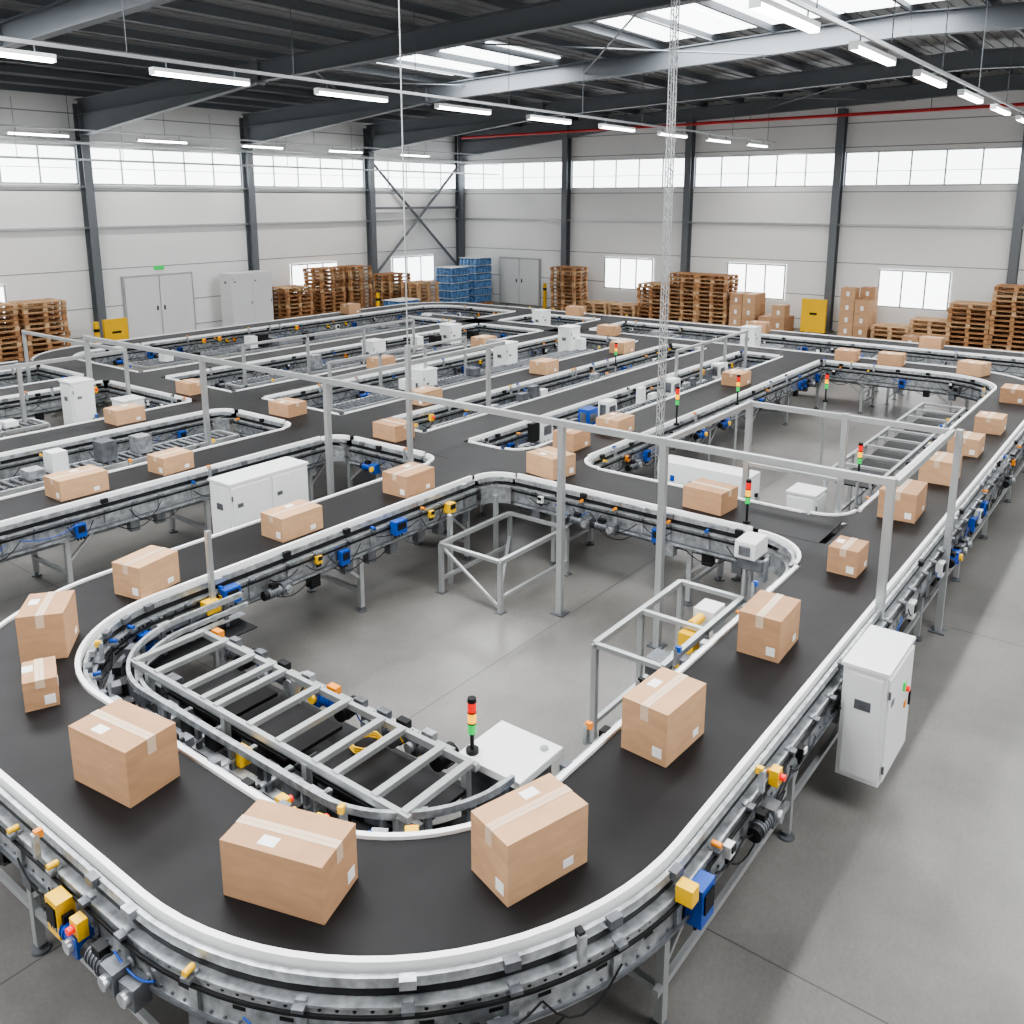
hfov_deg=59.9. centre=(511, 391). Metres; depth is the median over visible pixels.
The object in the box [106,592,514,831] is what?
conveyor
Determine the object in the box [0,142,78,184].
window
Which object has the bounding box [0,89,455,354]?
wall
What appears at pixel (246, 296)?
tall cabinet
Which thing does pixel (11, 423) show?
conveyor
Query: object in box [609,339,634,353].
cardboard box
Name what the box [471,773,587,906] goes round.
cardboard box
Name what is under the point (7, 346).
pallet stack
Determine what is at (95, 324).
bollard
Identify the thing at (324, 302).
pallet stack
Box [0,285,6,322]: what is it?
window
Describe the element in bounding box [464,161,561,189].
window
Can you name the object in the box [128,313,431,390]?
conveyor
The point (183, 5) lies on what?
roof purlins
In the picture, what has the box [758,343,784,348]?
conveyor
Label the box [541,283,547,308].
bollard
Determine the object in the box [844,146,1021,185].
window
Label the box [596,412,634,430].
cardboard box
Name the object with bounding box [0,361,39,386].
conveyor
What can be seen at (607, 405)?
control box
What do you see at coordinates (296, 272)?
window
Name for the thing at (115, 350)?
frame
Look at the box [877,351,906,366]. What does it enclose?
cardboard box
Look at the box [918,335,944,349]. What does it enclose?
cardboard box
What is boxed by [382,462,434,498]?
cardboard box
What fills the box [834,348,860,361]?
cardboard box
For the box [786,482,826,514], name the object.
base cabinet
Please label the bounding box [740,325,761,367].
cabinet
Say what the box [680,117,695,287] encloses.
steel column
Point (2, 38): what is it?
lighting trunking
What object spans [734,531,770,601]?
control box
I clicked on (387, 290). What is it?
pallet stack
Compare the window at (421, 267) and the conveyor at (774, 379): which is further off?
the window at (421, 267)
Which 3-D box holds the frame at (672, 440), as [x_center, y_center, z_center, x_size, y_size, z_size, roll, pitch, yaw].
[-0.867,-2.232,12.880,13.910,8.200,4.210,9,15,36]
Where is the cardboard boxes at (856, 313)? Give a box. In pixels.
[837,286,878,337]
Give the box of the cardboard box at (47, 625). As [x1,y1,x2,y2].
[15,590,78,662]
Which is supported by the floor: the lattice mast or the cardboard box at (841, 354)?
the lattice mast
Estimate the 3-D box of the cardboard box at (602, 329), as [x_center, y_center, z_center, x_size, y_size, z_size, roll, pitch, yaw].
[2.599,-1.667,23.843,0.505,0.263,0.402,9,15,36]
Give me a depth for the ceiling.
21.23 m
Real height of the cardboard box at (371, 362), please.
0.243 m
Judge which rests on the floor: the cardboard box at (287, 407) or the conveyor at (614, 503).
the conveyor at (614, 503)
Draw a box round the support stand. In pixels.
[436,495,571,614]
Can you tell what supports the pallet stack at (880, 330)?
on the floor
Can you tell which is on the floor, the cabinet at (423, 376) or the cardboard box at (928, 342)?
the cabinet at (423, 376)
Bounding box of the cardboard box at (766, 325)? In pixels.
[748,320,770,333]
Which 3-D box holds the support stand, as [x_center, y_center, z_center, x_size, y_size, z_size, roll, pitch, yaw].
[-0.101,1.924,10.927,1.050,0.900,1.450,9,15,36]
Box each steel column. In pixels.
[72,103,106,337]
[239,117,259,270]
[363,128,377,306]
[455,136,464,265]
[560,125,571,304]
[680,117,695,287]
[824,108,848,332]
[1005,133,1023,322]
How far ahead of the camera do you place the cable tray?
28.34 m
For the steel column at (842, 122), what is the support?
on the floor
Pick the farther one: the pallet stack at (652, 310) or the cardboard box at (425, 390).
the pallet stack at (652, 310)
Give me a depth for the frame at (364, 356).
18.49 m
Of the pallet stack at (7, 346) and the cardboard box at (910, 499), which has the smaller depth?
the cardboard box at (910, 499)
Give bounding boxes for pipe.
[461,94,1023,138]
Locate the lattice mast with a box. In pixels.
[654,0,679,479]
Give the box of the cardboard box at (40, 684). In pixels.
[22,656,59,712]
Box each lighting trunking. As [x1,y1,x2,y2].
[0,0,775,147]
[0,87,481,156]
[748,0,1023,122]
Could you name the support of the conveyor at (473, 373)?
on the floor
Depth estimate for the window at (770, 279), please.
33.40 m
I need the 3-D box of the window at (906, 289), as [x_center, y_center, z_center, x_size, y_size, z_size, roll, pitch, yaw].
[13.638,-3.474,30.236,2.300,1.300,0.060,9,15,36]
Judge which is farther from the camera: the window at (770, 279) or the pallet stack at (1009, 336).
the window at (770, 279)
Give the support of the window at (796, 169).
in the wall at (977, 259)
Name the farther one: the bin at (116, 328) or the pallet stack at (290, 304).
the pallet stack at (290, 304)
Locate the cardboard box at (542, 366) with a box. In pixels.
[529,357,558,374]
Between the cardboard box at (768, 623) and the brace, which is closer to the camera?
the cardboard box at (768, 623)
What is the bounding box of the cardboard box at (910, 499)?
[877,476,927,523]
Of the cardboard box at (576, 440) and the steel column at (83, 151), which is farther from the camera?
the steel column at (83, 151)
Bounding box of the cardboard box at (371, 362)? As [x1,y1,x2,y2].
[366,354,395,368]
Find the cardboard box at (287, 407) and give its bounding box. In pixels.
[268,397,306,417]
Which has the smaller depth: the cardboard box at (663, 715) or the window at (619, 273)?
the cardboard box at (663, 715)
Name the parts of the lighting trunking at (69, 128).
linear light fixture, linear light fixture, linear light fixture, linear light fixture, linear light fixture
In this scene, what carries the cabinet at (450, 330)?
on the floor
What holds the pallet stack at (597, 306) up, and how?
on the floor
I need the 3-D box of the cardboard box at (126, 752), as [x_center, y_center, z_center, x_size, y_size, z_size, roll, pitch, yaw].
[-2.409,2.232,5.532,0.545,0.373,0.362,7,14,30]
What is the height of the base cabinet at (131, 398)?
1.130 m
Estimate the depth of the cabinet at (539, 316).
26.46 m
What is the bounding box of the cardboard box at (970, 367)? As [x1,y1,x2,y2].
[956,359,991,376]
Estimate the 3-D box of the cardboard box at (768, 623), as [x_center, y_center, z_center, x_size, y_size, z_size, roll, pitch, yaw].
[2.080,1.885,7.188,0.343,0.353,0.485,9,15,34]
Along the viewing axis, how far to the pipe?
31.02 m
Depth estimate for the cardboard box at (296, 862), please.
4.54 m
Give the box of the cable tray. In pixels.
[0,97,498,174]
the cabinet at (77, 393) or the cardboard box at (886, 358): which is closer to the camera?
the cabinet at (77, 393)
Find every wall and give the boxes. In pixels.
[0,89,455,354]
[464,68,1023,331]
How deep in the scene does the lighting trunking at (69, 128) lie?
28.30 m
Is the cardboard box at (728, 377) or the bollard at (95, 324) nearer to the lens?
the cardboard box at (728, 377)
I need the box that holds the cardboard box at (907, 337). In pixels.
[902,334,921,342]
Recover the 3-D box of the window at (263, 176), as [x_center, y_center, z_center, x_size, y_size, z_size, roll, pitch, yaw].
[-7.880,-8.531,34.534,0.060,1.170,5.720,9,15,36]
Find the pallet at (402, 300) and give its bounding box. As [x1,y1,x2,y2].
[383,297,419,305]
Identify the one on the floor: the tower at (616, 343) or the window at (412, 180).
the tower at (616, 343)
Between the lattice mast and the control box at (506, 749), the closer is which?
the control box at (506, 749)
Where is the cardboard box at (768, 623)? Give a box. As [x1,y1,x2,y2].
[737,590,800,662]
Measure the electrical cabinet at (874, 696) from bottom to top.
0.950 m
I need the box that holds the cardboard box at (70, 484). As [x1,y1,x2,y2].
[43,465,108,501]
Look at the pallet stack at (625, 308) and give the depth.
35.25 m
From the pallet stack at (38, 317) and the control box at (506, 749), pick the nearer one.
the control box at (506, 749)
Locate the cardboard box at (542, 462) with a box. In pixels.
[526,446,575,480]
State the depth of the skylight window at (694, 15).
18.80 m
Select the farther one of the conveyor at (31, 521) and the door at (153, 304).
the door at (153, 304)
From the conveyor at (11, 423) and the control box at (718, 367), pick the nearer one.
the conveyor at (11, 423)
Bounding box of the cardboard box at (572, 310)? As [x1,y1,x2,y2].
[566,305,585,315]
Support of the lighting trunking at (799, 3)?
hanging from the ceiling
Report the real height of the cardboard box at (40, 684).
0.223 m
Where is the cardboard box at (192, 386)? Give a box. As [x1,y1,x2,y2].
[175,378,207,395]
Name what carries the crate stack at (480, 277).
on the floor
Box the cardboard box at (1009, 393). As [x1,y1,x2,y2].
[999,383,1023,404]
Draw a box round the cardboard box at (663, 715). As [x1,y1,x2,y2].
[621,667,705,767]
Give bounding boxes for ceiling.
[0,0,1023,122]
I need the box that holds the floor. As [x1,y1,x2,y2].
[0,302,1023,1023]
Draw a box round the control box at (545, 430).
[536,423,552,444]
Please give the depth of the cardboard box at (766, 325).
24.17 m
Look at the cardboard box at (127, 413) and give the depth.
14.38 m
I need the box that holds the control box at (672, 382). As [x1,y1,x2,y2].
[664,377,679,396]
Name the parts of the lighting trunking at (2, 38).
linear light fixture, linear light fixture, linear light fixture, linear light fixture, linear light fixture, linear light fixture, linear light fixture, linear light fixture, linear light fixture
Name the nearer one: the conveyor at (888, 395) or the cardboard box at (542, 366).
the cardboard box at (542, 366)
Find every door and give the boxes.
[120,266,195,338]
[500,257,540,305]
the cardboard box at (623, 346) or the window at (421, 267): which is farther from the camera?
the window at (421, 267)
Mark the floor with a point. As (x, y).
(901, 900)
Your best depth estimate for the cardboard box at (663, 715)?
5.78 m
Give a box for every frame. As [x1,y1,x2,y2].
[0,330,130,432]
[83,0,963,648]
[241,319,747,411]
[590,579,744,743]
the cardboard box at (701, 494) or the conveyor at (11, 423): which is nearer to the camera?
the cardboard box at (701, 494)
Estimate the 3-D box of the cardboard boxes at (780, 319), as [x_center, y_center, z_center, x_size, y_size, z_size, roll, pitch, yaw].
[9.447,-2.648,31.796,1.000,1.026,1.000,9,15,36]
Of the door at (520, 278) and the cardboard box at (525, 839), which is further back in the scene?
the door at (520, 278)
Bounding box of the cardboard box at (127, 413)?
[103,403,145,425]
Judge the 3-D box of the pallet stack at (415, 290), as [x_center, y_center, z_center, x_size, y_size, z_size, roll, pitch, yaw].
[-3.810,-3.901,36.857,1.020,1.338,1.232,10,15,37]
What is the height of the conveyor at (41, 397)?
1.172 m
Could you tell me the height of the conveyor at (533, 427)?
1.247 m
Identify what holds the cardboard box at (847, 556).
on the conveyor at (418, 937)
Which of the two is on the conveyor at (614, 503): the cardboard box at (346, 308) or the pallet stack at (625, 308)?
the cardboard box at (346, 308)
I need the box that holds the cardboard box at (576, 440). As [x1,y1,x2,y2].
[553,428,589,451]
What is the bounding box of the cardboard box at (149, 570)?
[112,545,179,599]
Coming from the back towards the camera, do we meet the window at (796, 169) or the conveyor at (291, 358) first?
the window at (796, 169)
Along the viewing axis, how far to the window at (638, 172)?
36.21 m
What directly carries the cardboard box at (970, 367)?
on the conveyor at (418, 937)
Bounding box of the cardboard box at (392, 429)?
[372,417,414,442]
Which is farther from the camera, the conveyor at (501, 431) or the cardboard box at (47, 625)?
the conveyor at (501, 431)
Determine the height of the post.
1.620 m
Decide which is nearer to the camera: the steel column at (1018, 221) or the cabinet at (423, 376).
the cabinet at (423, 376)
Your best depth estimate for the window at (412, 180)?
39.16 m
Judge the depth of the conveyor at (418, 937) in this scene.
5.28 m
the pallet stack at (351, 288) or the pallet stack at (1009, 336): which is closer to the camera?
the pallet stack at (1009, 336)
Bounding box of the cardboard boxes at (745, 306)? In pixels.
[728,291,765,326]
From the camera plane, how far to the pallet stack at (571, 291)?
36.74 m
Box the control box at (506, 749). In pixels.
[459,721,562,808]
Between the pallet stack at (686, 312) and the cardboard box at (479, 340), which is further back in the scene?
the pallet stack at (686, 312)
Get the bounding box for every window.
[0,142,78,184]
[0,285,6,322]
[90,146,241,186]
[253,154,363,188]
[290,261,337,292]
[374,160,454,189]
[377,41,559,74]
[391,254,434,282]
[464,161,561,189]
[571,157,684,188]
[597,0,940,41]
[604,257,653,289]
[694,152,834,187]
[727,262,786,299]
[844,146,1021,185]
[878,269,951,310]
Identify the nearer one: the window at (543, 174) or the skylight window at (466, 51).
the skylight window at (466, 51)
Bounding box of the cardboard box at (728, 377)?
[721,368,750,386]
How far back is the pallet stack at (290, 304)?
32.97 m
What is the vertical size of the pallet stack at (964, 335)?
1.488 m
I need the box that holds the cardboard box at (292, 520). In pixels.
[260,499,322,542]
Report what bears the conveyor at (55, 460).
on the floor
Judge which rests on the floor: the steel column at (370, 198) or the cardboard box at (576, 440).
the steel column at (370, 198)
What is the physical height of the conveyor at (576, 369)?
1.172 m
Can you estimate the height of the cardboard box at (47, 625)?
0.383 m
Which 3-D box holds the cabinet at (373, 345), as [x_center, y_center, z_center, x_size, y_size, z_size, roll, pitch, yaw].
[-3.340,-0.611,21.642,0.430,1.330,0.451,9,15,36]
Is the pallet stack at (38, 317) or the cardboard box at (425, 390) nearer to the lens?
the cardboard box at (425, 390)
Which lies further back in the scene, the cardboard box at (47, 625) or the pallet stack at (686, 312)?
the pallet stack at (686, 312)
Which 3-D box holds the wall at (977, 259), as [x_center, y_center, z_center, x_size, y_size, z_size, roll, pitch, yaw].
[13.730,-6.188,29.774,40.500,8.800,0.256,9,15,36]
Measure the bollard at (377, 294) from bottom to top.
1.100 m
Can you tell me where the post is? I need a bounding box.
[204,530,217,668]
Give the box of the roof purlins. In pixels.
[0,0,1023,128]
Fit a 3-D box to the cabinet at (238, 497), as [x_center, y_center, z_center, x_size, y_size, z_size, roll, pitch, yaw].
[-3.102,1.639,11.084,0.450,1.390,1.181,9,15,36]
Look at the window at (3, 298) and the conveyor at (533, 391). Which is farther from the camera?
the window at (3, 298)
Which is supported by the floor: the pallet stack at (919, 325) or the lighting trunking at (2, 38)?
the pallet stack at (919, 325)
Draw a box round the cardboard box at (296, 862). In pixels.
[219,799,357,924]
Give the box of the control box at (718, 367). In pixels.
[711,362,725,379]
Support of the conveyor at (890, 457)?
on the floor
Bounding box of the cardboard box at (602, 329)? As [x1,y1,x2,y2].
[597,324,620,335]
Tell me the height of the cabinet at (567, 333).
1.530 m
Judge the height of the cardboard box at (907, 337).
0.517 m
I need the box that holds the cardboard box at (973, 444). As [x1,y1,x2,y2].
[947,430,985,457]
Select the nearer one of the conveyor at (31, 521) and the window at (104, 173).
the conveyor at (31, 521)
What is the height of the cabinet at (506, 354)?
1.430 m
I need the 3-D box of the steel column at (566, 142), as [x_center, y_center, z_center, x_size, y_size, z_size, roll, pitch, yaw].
[2.281,-7.407,38.025,0.400,7.700,0.400,9,15,36]
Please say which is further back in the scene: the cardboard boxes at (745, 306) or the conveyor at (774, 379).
the cardboard boxes at (745, 306)
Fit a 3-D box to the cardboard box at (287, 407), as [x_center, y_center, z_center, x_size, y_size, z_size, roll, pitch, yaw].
[-3.788,0.258,15.025,0.505,0.223,0.402,9,15,34]
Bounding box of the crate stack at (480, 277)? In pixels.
[460,256,492,303]
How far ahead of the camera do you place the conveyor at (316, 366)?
20.18 m
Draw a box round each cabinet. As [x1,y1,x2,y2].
[58,376,95,424]
[110,394,147,458]
[207,456,308,533]
[218,270,273,326]
[361,338,385,354]
[411,366,437,386]
[439,322,461,349]
[493,340,517,366]
[531,309,550,324]
[557,324,580,351]
[658,455,759,499]
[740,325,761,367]
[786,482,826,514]
[835,624,915,787]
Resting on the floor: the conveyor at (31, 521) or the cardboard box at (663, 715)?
the conveyor at (31, 521)
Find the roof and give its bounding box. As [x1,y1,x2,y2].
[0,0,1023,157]
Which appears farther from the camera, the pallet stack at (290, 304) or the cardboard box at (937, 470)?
the pallet stack at (290, 304)
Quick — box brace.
[374,163,458,272]
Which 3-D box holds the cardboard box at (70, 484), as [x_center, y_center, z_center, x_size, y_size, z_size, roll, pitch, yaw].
[-5.373,1.117,10.977,0.402,0.253,0.605,9,15,36]
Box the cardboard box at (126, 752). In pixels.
[68,699,179,807]
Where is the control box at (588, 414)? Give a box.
[578,406,597,424]
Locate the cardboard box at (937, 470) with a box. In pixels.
[918,451,962,485]
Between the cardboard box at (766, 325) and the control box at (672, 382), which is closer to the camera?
the control box at (672, 382)
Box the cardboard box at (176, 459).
[147,447,193,475]
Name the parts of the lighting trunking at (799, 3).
linear light fixture, linear light fixture, linear light fixture, linear light fixture, linear light fixture, linear light fixture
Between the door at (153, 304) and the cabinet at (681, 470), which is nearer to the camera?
the cabinet at (681, 470)
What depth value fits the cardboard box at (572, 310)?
27.78 m
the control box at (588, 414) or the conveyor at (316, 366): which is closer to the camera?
the control box at (588, 414)
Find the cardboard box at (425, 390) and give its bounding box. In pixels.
[412,386,441,405]
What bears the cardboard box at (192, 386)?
on the conveyor at (614, 503)
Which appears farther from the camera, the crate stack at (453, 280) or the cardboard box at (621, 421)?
the crate stack at (453, 280)
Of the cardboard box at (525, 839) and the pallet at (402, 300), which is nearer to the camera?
the cardboard box at (525, 839)
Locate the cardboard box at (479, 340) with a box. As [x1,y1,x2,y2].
[471,334,495,346]
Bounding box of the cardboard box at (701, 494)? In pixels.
[682,478,737,515]
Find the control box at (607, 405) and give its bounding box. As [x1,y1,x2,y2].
[598,398,616,416]
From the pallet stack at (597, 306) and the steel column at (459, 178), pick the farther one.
the steel column at (459, 178)
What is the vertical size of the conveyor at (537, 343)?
1.172 m
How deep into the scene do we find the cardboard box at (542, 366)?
18.49 m
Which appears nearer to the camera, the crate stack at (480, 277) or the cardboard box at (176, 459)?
the cardboard box at (176, 459)
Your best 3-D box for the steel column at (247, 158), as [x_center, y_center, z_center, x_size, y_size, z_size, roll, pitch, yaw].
[-9.494,-6.103,32.458,0.400,7.500,0.400,9,15,36]
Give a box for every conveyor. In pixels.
[0,313,1023,1023]
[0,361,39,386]
[0,375,110,419]
[0,401,223,490]
[0,418,50,483]
[0,425,339,584]
[0,429,239,495]
[30,300,1023,606]
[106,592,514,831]
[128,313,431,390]
[141,311,531,390]
[225,330,497,425]
[232,319,626,414]
[324,337,594,456]
[341,340,673,470]
[425,348,743,484]
[430,359,660,428]
[518,362,746,447]
[523,356,823,515]
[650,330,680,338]
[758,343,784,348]
[823,402,965,511]
[858,355,906,404]
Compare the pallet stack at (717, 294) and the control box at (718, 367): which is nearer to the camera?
the control box at (718, 367)
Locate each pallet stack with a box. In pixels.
[0,302,23,362]
[7,298,70,361]
[272,285,313,319]
[302,266,345,315]
[331,265,372,308]
[373,272,410,306]
[401,280,438,301]
[550,265,587,311]
[580,300,618,314]
[608,302,646,317]
[636,281,677,319]
[666,272,707,322]
[695,273,738,325]
[870,322,909,340]
[908,316,956,340]
[945,300,991,348]
[987,284,1023,351]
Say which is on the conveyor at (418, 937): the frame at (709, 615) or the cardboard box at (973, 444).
the cardboard box at (973, 444)
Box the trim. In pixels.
[0,136,1023,230]
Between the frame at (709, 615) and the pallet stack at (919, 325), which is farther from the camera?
the pallet stack at (919, 325)
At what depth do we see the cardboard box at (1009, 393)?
15.81 m
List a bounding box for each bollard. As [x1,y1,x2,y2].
[93,322,99,342]
[376,293,379,306]
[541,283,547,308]
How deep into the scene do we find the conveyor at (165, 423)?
13.92 m
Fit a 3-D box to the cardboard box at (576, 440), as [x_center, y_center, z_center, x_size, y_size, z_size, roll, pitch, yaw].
[0.875,0.672,13.015,0.362,0.263,0.455,9,15,36]
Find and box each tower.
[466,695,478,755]
[614,342,617,374]
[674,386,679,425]
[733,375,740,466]
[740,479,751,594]
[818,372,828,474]
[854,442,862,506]
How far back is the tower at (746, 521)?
9.77 m
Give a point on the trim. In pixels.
(33, 186)
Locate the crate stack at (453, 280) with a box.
[435,266,469,302]
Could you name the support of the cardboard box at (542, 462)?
on the conveyor at (614, 503)
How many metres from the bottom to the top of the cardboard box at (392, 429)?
0.243 m
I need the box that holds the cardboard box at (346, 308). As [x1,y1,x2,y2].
[340,303,360,313]
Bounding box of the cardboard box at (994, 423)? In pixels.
[973,411,1007,434]
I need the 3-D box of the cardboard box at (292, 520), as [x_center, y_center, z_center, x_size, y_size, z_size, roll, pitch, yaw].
[-2.391,1.394,9.672,0.362,0.263,0.555,9,15,36]
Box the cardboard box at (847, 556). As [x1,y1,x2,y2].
[827,535,868,577]
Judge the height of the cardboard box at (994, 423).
0.253 m
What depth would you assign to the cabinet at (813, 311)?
30.70 m

